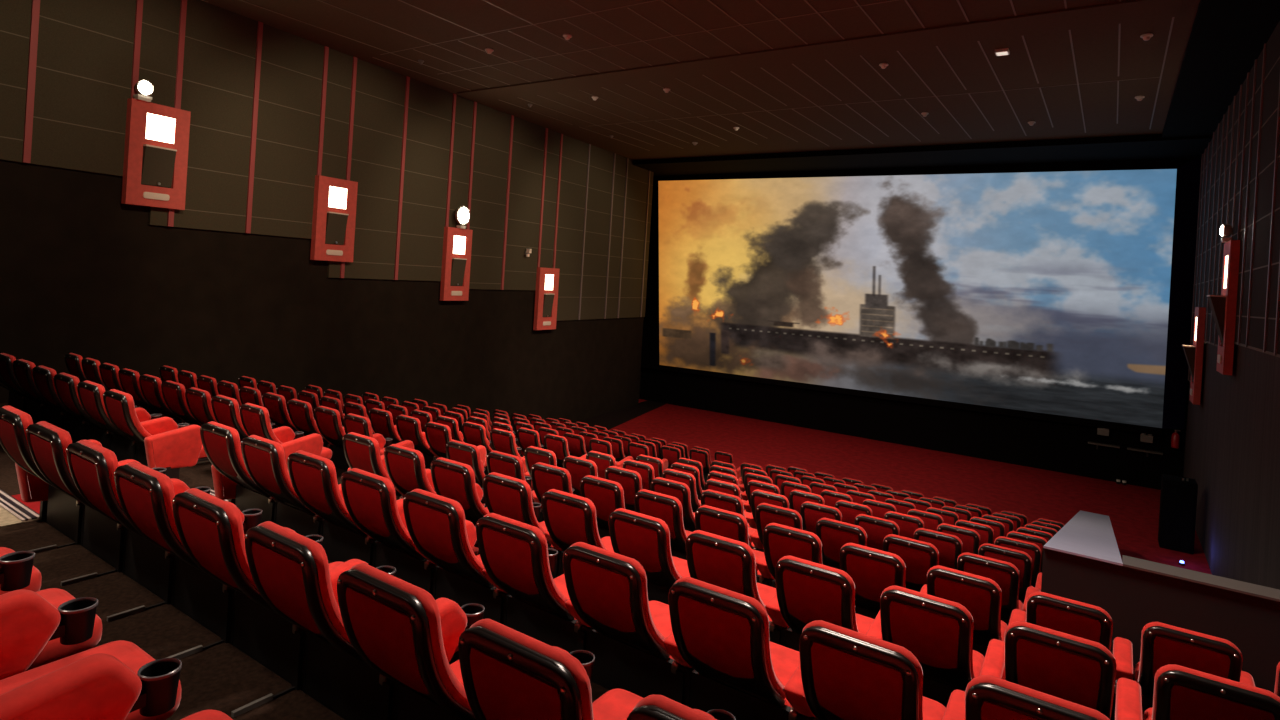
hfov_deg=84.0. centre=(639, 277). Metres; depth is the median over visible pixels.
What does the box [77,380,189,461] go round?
chair
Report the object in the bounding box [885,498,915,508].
backrest cushion
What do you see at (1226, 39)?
ceiling
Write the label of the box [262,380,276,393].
backrest cushion
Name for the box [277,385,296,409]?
chair
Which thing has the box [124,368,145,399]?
backrest cushion
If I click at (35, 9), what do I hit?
trim
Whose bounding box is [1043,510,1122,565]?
trim
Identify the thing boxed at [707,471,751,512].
chair
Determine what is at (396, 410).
backrest cushion
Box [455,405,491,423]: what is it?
chair
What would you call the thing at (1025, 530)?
backrest cushion
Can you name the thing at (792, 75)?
ceiling
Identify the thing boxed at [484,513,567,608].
backrest cushion
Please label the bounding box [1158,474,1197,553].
speaker
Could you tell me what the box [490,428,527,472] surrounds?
chair
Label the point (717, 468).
chair
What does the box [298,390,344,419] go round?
chair
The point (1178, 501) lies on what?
grille
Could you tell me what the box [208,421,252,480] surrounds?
backrest cushion
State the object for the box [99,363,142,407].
chair
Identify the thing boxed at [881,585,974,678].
backrest cushion
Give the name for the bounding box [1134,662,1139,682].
seat cushion
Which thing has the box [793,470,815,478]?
chair
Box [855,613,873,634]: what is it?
seat cushion
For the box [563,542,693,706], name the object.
chair
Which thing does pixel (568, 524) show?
backrest cushion
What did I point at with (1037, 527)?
backrest cushion
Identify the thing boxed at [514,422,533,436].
chair
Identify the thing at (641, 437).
chair
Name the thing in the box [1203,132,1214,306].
trim
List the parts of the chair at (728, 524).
panel, kick plate, armrest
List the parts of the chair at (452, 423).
panel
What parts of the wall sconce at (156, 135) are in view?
flood lamp, plate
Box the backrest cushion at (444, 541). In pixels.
[411,489,484,575]
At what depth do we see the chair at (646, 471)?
8.42 m
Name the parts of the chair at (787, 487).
panel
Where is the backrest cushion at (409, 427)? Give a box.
[399,414,428,449]
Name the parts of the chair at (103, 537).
panel, kick plate, leg, armrest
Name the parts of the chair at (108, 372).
panel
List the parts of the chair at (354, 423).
panel, panel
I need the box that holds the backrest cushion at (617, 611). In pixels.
[570,542,665,649]
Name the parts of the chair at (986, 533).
panel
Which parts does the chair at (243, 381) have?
panel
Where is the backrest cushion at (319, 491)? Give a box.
[295,450,353,521]
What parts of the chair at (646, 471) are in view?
panel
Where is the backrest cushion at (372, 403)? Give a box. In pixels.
[368,399,384,409]
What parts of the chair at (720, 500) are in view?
panel, armrest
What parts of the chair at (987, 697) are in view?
panel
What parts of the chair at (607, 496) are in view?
panel, kick plate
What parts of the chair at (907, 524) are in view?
panel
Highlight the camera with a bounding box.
[525,249,531,256]
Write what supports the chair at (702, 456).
on the floor at (220, 677)
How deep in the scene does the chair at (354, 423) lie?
7.79 m
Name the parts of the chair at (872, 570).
kick plate, panel, armrest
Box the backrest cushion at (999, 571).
[957,552,1019,608]
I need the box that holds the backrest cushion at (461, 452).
[450,440,485,477]
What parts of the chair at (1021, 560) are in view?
panel, panel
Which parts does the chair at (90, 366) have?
panel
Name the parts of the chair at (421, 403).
panel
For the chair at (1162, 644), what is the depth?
3.79 m
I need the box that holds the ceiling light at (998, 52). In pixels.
[995,48,1009,55]
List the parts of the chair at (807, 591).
kick plate, panel, armrest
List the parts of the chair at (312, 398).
panel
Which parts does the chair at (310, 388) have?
panel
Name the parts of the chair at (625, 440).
panel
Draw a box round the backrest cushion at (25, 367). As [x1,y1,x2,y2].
[19,359,35,385]
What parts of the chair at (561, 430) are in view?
panel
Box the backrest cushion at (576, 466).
[567,456,597,476]
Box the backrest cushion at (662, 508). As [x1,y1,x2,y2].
[638,489,686,540]
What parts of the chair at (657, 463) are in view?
panel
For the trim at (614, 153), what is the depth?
23.57 m
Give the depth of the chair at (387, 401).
12.81 m
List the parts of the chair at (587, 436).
panel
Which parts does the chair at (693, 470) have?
panel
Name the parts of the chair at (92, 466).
panel, kick plate, leg, armrest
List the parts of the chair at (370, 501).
panel, kick plate, leg, armrest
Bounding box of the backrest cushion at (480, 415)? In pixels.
[473,412,490,430]
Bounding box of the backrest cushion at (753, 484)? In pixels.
[749,480,779,493]
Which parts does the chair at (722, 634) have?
panel, kick plate, armrest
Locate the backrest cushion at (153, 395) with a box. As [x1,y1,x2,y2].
[144,374,167,406]
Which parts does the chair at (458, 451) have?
panel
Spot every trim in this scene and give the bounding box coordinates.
[0,489,38,521]
[22,0,39,162]
[130,0,142,98]
[167,0,186,226]
[210,489,227,500]
[245,21,262,232]
[317,46,328,174]
[340,57,356,277]
[394,76,409,279]
[445,94,455,226]
[466,101,476,228]
[501,115,513,289]
[537,128,547,266]
[553,133,562,267]
[578,144,590,319]
[604,153,615,318]
[617,158,628,317]
[640,171,649,316]
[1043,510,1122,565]
[1122,555,1279,601]
[1188,154,1202,380]
[1195,149,1205,306]
[1199,142,1209,306]
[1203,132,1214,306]
[1205,123,1219,341]
[1209,114,1224,343]
[1214,105,1229,344]
[1225,96,1235,242]
[1231,84,1241,239]
[1237,72,1248,239]
[1238,59,1256,343]
[1245,43,1265,346]
[1263,81,1279,351]
[1274,259,1279,355]
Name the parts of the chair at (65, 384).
panel, kick plate, leg, armrest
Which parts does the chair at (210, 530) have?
panel, kick plate, leg, armrest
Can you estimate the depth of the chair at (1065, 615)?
4.08 m
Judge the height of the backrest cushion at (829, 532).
0.512 m
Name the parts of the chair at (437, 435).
panel, panel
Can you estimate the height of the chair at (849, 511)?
1.008 m
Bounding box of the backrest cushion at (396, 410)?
[391,404,407,415]
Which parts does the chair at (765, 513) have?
panel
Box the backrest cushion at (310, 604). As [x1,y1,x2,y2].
[258,521,350,642]
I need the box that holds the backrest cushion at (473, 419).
[470,416,490,440]
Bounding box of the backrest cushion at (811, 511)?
[802,501,841,521]
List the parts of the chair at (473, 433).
panel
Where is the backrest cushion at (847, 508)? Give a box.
[836,500,871,515]
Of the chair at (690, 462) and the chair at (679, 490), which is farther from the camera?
the chair at (690, 462)
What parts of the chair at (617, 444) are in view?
panel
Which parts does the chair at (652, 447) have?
panel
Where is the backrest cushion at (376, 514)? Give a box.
[349,468,413,546]
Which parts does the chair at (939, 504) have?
panel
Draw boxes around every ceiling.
[201,0,1199,159]
[632,0,1279,175]
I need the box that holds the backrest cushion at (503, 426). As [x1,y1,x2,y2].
[496,422,518,447]
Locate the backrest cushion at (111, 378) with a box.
[104,363,122,389]
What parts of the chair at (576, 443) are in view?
panel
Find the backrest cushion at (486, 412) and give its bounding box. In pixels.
[478,409,490,425]
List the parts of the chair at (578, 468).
panel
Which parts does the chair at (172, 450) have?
panel, kick plate, panel, leg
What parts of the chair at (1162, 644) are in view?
kick plate, panel, armrest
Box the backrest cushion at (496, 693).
[470,619,593,719]
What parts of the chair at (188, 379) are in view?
panel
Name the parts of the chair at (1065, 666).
panel, armrest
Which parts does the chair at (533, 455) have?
panel, panel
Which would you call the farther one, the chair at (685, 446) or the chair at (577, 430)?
the chair at (685, 446)
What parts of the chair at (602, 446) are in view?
panel, panel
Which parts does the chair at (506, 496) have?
panel, armrest, leg, kick plate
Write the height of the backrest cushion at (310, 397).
0.512 m
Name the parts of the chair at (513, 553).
panel, kick plate, armrest, leg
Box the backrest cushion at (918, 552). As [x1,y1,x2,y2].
[883,534,938,564]
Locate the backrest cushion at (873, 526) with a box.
[856,514,899,535]
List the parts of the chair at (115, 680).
armrest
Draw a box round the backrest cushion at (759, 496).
[753,489,788,508]
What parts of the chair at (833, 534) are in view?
panel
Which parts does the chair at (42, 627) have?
armrest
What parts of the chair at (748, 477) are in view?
panel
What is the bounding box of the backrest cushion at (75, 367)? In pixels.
[69,353,85,377]
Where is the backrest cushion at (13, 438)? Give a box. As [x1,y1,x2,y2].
[2,405,32,449]
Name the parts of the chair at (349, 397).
panel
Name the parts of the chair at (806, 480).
panel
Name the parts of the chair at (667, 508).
panel, kick plate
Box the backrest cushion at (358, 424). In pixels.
[349,413,380,449]
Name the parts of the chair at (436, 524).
panel, kick plate, armrest, leg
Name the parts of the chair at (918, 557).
panel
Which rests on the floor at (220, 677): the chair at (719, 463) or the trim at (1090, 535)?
the chair at (719, 463)
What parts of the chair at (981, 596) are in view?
panel, kick plate, armrest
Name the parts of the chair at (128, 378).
panel, kick plate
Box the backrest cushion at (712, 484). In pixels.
[707,479,747,522]
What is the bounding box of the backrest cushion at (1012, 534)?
[1006,531,1046,542]
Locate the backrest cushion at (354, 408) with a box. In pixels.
[347,402,373,433]
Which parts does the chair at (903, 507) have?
panel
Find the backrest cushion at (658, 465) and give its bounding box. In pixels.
[639,455,663,472]
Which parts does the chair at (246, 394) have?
panel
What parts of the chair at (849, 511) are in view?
panel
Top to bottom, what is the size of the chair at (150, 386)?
1.008 m
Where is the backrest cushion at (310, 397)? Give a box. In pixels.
[303,390,318,406]
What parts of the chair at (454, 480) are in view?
panel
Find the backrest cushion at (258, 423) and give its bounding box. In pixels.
[246,403,281,443]
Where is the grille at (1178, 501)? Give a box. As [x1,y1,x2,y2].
[1162,485,1194,548]
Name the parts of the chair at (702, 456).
panel, kick plate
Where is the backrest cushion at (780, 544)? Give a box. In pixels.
[767,523,821,563]
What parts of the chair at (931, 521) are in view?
panel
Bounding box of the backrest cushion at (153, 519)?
[125,461,182,544]
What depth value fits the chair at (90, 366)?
8.99 m
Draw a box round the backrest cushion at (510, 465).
[492,451,534,501]
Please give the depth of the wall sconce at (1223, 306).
11.62 m
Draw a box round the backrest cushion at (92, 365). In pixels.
[86,358,103,383]
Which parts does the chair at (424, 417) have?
panel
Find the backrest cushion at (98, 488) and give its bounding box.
[78,439,121,507]
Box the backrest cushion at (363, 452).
[348,432,390,479]
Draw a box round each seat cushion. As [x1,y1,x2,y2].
[26,588,101,670]
[199,444,206,457]
[321,447,331,458]
[329,561,343,568]
[450,660,462,683]
[472,547,478,554]
[539,521,552,546]
[553,574,575,619]
[592,688,642,719]
[601,536,612,550]
[648,600,672,658]
[672,556,688,576]
[748,527,756,545]
[752,549,763,574]
[757,582,775,621]
[770,641,799,706]
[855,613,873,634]
[922,696,945,719]
[973,650,984,677]
[1001,620,1007,641]
[1019,600,1022,609]
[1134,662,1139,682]
[1143,707,1152,719]
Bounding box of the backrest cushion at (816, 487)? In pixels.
[812,482,837,491]
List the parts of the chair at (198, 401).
panel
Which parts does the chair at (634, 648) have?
panel, kick plate, armrest, leg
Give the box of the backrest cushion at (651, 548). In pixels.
[613,508,681,579]
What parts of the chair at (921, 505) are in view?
panel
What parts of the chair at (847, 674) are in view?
panel, armrest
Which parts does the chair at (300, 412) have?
panel, kick plate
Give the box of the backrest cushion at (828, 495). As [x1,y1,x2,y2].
[823,490,852,501]
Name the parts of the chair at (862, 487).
panel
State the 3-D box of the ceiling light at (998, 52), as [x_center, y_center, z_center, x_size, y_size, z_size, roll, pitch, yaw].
[5.927,-3.688,11.625,0.200,0.055,0.200,3,0,34]
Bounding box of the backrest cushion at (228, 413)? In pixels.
[217,395,248,435]
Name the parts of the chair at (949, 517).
panel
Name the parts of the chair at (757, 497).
panel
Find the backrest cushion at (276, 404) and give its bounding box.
[267,392,294,426]
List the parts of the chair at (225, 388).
panel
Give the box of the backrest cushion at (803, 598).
[778,555,858,631]
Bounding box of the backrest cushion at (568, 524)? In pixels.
[547,489,606,549]
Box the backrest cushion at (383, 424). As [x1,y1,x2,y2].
[373,408,400,441]
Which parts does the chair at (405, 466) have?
panel, armrest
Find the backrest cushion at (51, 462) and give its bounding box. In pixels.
[36,421,72,478]
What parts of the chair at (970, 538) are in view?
panel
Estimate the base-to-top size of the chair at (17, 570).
1.008 m
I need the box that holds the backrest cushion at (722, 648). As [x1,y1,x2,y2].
[674,577,785,698]
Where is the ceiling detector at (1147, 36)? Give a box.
[1140,33,1152,40]
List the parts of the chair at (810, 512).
panel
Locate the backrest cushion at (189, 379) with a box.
[182,370,197,387]
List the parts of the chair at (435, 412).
panel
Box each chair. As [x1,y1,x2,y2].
[0,353,44,423]
[0,405,165,552]
[0,547,41,594]
[0,588,101,679]
[0,640,181,719]
[12,359,64,428]
[25,421,210,585]
[32,365,136,442]
[53,373,161,449]
[64,353,86,381]
[65,439,262,621]
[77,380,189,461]
[81,358,107,390]
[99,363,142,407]
[103,389,209,478]
[113,461,322,658]
[118,368,163,416]
[139,374,186,423]
[159,365,178,382]
[161,380,201,425]
[172,488,395,717]
[177,370,197,389]
[181,710,232,719]
[185,387,274,428]
[197,375,218,398]
[200,421,288,523]
[211,395,303,442]
[217,380,287,410]
[238,376,262,401]
[239,386,288,428]
[239,403,331,468]
[241,435,343,535]
[244,521,484,719]
[257,380,276,396]
[262,392,315,436]
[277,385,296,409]
[287,399,345,460]
[287,450,407,566]
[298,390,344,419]
[305,385,322,405]
[314,406,391,470]
[320,396,371,426]
[324,389,366,413]
[337,563,594,719]
[341,468,478,598]
[342,432,435,499]
[343,413,414,455]
[344,394,368,417]
[344,402,398,434]
[362,392,378,405]
[365,399,384,416]
[369,408,427,443]
[381,397,398,410]
[384,444,485,506]
[387,404,407,424]
[396,414,452,468]
[401,401,418,415]
[403,489,557,625]
[411,410,465,442]
[412,399,427,410]
[422,406,440,422]
[424,422,486,470]
[430,403,446,415]
[431,457,540,554]
[436,415,492,448]
[444,411,489,434]
[446,440,531,506]
[450,407,490,427]
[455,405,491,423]
[458,619,735,719]
[462,422,521,474]
[467,416,517,449]
[470,412,515,436]
[473,409,513,431]
[476,513,592,652]
[483,472,563,578]
[486,451,574,522]
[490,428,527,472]
[491,422,543,456]
[492,417,519,446]
[493,410,514,431]
[493,413,516,438]
[511,413,526,424]
[513,417,529,430]
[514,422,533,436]
[517,427,569,453]
[524,446,574,494]
[527,414,541,420]
[530,417,545,425]
[531,462,572,503]
[534,422,551,431]
[538,427,558,448]
[542,489,613,574]
[544,434,585,467]
[545,418,559,423]
[550,422,565,428]
[555,426,573,436]
[558,418,570,423]
[563,422,578,427]
[563,432,586,456]
[563,456,597,495]
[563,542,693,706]
[570,426,586,434]
[575,422,588,427]
[578,431,597,452]
[580,475,624,538]
[582,426,597,432]
[586,451,615,478]
[589,438,633,467]
[591,431,608,439]
[593,425,606,431]
[602,430,617,437]
[603,437,625,461]
[605,466,641,511]
[609,508,689,604]
[612,429,625,435]
[614,435,631,456]
[623,434,639,442]
[623,459,654,490]
[627,694,716,719]
[628,442,667,470]
[631,433,645,440]
[634,489,691,559]
[636,455,663,477]
[637,440,656,457]
[644,439,661,459]
[651,437,666,445]
[651,477,695,531]
[661,445,680,468]
[662,469,700,512]
[666,443,684,457]
[668,577,814,719]
[670,462,703,499]
[671,442,689,458]
[677,458,704,490]
[686,530,788,645]
[689,448,709,481]
[692,446,710,466]
[695,505,774,586]
[701,489,763,551]
[704,479,756,528]
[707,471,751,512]
[709,465,747,500]
[711,460,744,491]
[715,451,740,478]
[738,463,762,483]
[742,467,767,487]
[744,473,772,496]
[747,480,779,507]
[750,489,788,522]
[755,503,823,564]
[763,523,821,587]
[766,464,786,476]
[770,469,793,484]
[775,474,801,494]
[775,555,881,650]
[781,481,811,508]
[787,466,807,473]
[789,489,824,513]
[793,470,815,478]
[799,620,964,719]
[800,475,824,485]
[800,501,841,533]
[809,482,837,494]
[814,472,834,478]
[816,518,866,568]
[820,490,852,506]
[823,476,845,485]
[833,482,858,493]
[835,500,871,523]
[840,543,926,618]
[842,477,862,484]
[846,490,875,503]
[853,483,876,492]
[854,514,899,550]
[862,499,896,518]
[867,490,894,501]
[871,483,892,491]
[880,585,1004,706]
[883,534,938,591]
[884,511,923,538]
[885,490,910,500]
[885,498,915,514]
[901,490,923,499]
[903,497,931,510]
[907,509,943,530]
[914,528,962,569]
[919,497,945,508]
[926,507,958,524]
[927,565,1025,656]
[932,496,956,506]
[937,523,979,554]
[941,506,971,520]
[955,504,981,517]
[955,520,993,545]
[957,552,1040,624]
[965,503,990,515]
[965,675,1109,719]
[970,517,1004,540]
[978,543,1041,603]
[982,514,1013,536]
[992,512,1020,530]
[994,536,1041,586]
[1000,511,1026,526]
[1004,621,1142,719]
[1006,531,1046,572]
[1016,527,1052,541]
[1024,523,1056,535]
[1026,591,1133,719]
[1031,521,1060,531]
[1037,518,1064,527]
[1134,622,1254,715]
[1143,664,1279,719]
[1274,662,1279,696]
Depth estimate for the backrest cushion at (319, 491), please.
4.34 m
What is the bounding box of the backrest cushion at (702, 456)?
[693,448,709,467]
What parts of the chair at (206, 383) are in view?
panel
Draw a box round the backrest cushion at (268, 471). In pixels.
[249,435,300,500]
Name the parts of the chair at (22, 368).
panel, kick plate, leg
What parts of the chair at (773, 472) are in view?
panel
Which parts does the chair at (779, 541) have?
panel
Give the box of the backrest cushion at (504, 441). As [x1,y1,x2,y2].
[494,428,521,457]
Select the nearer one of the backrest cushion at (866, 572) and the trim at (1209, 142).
the backrest cushion at (866, 572)
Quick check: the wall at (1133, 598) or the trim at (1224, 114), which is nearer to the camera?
the wall at (1133, 598)
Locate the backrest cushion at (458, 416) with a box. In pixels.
[446,411,463,423]
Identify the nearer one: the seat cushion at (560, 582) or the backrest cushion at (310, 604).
the backrest cushion at (310, 604)
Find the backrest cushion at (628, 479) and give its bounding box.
[609,466,641,489]
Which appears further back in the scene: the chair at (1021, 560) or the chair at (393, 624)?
the chair at (1021, 560)
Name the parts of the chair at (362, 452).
panel, panel, armrest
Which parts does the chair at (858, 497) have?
panel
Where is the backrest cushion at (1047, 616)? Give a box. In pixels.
[1026,591,1112,650]
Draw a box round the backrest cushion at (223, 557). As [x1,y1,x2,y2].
[185,488,257,589]
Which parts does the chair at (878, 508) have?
panel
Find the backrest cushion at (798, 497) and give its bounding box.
[791,489,824,504]
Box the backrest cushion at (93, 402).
[83,380,109,418]
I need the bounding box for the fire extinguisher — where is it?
[1170,430,1180,448]
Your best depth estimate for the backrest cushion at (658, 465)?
9.66 m
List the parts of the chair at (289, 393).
panel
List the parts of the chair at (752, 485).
panel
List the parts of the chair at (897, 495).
panel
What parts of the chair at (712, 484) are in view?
panel, armrest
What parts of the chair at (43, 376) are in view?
panel, kick plate, leg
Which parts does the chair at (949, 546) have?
panel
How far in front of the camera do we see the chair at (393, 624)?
2.16 m
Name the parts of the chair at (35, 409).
panel, kick plate, leg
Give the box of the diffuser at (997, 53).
[996,52,1007,55]
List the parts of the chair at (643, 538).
panel, kick plate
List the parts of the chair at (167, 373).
panel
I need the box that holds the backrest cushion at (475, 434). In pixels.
[465,422,492,451]
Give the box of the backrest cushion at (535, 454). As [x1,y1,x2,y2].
[528,446,556,465]
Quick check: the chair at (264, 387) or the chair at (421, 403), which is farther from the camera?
the chair at (421, 403)
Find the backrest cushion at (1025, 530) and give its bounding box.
[1016,527,1052,536]
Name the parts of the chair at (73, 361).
panel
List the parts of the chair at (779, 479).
panel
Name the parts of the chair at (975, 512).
panel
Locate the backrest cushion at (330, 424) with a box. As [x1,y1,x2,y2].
[319,406,344,435]
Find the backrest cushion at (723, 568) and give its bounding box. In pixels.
[691,530,766,611]
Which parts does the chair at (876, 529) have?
panel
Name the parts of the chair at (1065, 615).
panel, kick plate, armrest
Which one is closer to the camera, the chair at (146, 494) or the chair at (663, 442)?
the chair at (146, 494)
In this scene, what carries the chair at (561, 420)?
on the floor at (1132, 511)
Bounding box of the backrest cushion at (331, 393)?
[327,389,343,409]
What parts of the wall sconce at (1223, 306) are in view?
plate, flood lamp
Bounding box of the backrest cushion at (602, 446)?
[593,438,612,455]
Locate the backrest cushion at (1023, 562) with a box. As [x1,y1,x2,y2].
[978,543,1031,585]
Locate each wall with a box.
[0,0,653,320]
[0,160,643,426]
[640,162,1200,489]
[1041,548,1279,692]
[1183,342,1279,589]
[1189,21,1279,390]
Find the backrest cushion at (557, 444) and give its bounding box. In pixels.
[547,434,569,455]
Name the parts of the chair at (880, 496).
panel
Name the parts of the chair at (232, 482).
panel, panel, kick plate, leg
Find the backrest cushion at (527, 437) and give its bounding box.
[519,427,540,447]
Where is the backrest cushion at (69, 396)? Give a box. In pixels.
[60,373,81,405]
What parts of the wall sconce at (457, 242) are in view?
flood lamp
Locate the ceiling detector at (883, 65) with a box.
[879,63,887,68]
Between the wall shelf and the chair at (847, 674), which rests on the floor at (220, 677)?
the chair at (847, 674)
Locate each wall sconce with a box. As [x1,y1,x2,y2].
[121,80,190,209]
[310,175,357,261]
[440,206,472,300]
[533,267,559,329]
[1182,307,1205,404]
[1207,224,1239,374]
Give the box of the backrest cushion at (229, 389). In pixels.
[222,380,241,405]
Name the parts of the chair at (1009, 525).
panel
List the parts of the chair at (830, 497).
panel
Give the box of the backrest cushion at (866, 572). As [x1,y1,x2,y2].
[841,543,905,587]
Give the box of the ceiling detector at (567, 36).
[563,34,571,39]
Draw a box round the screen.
[641,158,1200,434]
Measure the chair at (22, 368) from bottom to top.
1.008 m
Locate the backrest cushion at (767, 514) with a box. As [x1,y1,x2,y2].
[758,503,801,529]
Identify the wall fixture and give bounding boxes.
[1097,427,1108,435]
[1140,433,1152,442]
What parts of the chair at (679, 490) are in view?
panel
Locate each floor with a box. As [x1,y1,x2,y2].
[0,403,815,719]
[0,494,39,526]
[572,399,1211,574]
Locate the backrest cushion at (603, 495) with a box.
[585,475,624,508]
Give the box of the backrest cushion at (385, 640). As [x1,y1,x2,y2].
[349,563,472,711]
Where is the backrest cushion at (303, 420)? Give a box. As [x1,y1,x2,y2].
[292,399,321,435]
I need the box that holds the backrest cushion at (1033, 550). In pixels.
[994,536,1041,570]
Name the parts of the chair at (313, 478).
panel, kick plate, leg, armrest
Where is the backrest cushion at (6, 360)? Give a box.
[0,353,15,374]
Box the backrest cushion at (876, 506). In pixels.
[863,499,896,511]
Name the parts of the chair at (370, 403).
panel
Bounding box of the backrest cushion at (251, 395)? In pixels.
[244,386,270,420]
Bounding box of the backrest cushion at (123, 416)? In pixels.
[110,389,151,437]
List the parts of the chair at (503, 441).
panel, panel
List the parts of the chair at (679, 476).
panel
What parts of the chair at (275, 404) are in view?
panel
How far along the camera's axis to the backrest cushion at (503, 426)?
11.22 m
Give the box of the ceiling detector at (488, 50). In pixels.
[485,48,492,53]
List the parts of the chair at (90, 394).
panel, kick plate, leg, armrest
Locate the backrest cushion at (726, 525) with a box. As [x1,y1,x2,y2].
[699,505,757,570]
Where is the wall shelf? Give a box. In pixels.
[1088,441,1162,456]
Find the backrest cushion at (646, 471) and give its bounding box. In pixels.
[626,459,654,478]
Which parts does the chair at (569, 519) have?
kick plate, panel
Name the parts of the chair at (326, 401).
panel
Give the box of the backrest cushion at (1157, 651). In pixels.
[1138,622,1242,682]
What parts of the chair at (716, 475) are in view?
panel, armrest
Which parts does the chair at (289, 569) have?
panel, kick plate, leg, armrest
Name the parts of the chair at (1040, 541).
panel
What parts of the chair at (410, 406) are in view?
panel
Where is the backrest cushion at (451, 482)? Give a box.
[436,457,488,514]
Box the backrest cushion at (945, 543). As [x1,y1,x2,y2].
[914,528,962,553]
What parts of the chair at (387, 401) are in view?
panel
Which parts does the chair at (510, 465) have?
panel, armrest, leg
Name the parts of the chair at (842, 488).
panel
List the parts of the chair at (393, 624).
panel, kick plate, armrest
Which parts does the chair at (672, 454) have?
panel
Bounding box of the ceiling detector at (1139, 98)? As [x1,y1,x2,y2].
[1135,96,1144,100]
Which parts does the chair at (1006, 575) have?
panel, kick plate, panel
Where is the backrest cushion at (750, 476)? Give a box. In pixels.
[747,473,772,483]
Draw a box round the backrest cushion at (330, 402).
[324,396,343,418]
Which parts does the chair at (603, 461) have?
panel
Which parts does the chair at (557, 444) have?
panel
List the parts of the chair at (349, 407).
panel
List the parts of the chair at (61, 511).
panel, leg, panel, kick plate, leg, armrest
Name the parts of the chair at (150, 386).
panel, kick plate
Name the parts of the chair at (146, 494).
panel, kick plate, leg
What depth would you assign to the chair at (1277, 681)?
3.59 m
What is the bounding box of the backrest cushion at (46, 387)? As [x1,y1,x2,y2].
[38,365,57,395]
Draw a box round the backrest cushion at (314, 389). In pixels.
[309,385,322,396]
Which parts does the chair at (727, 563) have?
panel, leg, armrest, kick plate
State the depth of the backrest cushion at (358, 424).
7.75 m
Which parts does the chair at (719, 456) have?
panel, panel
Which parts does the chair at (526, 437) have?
panel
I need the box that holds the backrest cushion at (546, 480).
[536,462,572,493]
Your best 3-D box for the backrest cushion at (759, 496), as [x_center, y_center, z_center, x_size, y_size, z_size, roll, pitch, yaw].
[1.448,2.541,7.670,0.429,0.512,0.342,3,0,34]
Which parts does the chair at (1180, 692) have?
panel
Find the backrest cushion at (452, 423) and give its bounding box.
[440,415,464,442]
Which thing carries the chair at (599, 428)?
on the floor at (1132, 511)
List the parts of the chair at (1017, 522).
panel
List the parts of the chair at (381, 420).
panel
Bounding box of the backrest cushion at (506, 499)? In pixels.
[488,472,544,532]
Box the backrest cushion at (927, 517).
[909,509,943,522]
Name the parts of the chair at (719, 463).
armrest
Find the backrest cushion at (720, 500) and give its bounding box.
[704,489,751,542]
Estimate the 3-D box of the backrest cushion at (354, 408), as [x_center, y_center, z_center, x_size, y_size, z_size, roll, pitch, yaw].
[-3.820,1.974,9.827,0.429,0.512,0.342,3,0,34]
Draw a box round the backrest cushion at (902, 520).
[884,511,923,527]
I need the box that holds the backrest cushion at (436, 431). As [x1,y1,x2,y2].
[428,422,451,440]
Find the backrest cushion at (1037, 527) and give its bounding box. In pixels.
[1024,523,1056,531]
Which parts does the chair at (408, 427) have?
panel, kick plate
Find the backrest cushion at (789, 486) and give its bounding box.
[784,481,811,492]
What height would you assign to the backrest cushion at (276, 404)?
0.512 m
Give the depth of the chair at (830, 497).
9.44 m
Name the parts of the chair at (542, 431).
panel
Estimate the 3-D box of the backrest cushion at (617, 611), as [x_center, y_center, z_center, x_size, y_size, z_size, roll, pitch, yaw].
[-0.087,1.463,3.254,0.429,0.512,0.342,3,0,34]
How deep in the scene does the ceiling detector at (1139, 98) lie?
13.66 m
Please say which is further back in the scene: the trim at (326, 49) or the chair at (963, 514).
the trim at (326, 49)
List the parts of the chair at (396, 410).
panel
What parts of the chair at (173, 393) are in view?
panel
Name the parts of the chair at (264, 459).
panel, kick plate, leg, armrest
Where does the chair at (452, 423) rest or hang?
on the floor at (220, 677)
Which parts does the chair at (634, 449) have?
panel, panel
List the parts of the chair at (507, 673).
panel, armrest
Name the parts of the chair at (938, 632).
panel, kick plate, armrest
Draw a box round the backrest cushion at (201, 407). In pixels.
[191,387,217,422]
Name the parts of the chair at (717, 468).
armrest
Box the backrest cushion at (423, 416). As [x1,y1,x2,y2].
[413,410,432,421]
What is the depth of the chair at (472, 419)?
11.54 m
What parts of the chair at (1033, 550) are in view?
panel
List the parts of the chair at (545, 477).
panel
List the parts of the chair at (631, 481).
panel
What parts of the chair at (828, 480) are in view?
panel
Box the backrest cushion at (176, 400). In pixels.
[167,380,191,414]
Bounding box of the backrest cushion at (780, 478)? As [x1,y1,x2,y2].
[776,474,801,483]
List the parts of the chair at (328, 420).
panel, kick plate, armrest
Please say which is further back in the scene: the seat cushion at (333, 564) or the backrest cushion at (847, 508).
the backrest cushion at (847, 508)
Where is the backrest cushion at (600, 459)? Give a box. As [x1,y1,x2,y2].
[590,451,615,465]
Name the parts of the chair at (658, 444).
panel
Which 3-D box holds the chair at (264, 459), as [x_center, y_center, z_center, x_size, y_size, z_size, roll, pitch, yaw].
[-2.275,1.577,4.944,0.560,1.008,0.807,3,0,34]
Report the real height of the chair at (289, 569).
1.008 m
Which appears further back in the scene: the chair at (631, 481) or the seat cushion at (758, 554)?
the chair at (631, 481)
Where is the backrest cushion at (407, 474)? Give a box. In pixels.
[390,444,436,493]
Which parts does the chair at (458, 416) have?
panel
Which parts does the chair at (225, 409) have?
panel, armrest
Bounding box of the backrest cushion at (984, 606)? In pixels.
[927,565,1001,640]
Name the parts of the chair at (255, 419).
panel, panel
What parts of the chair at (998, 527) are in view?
panel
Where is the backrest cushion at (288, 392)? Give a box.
[281,385,296,398]
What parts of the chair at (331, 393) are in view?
panel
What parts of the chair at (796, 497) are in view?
panel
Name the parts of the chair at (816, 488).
panel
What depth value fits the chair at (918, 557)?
5.65 m
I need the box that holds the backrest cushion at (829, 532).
[817,518,866,545]
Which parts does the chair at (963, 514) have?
panel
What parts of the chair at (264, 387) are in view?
panel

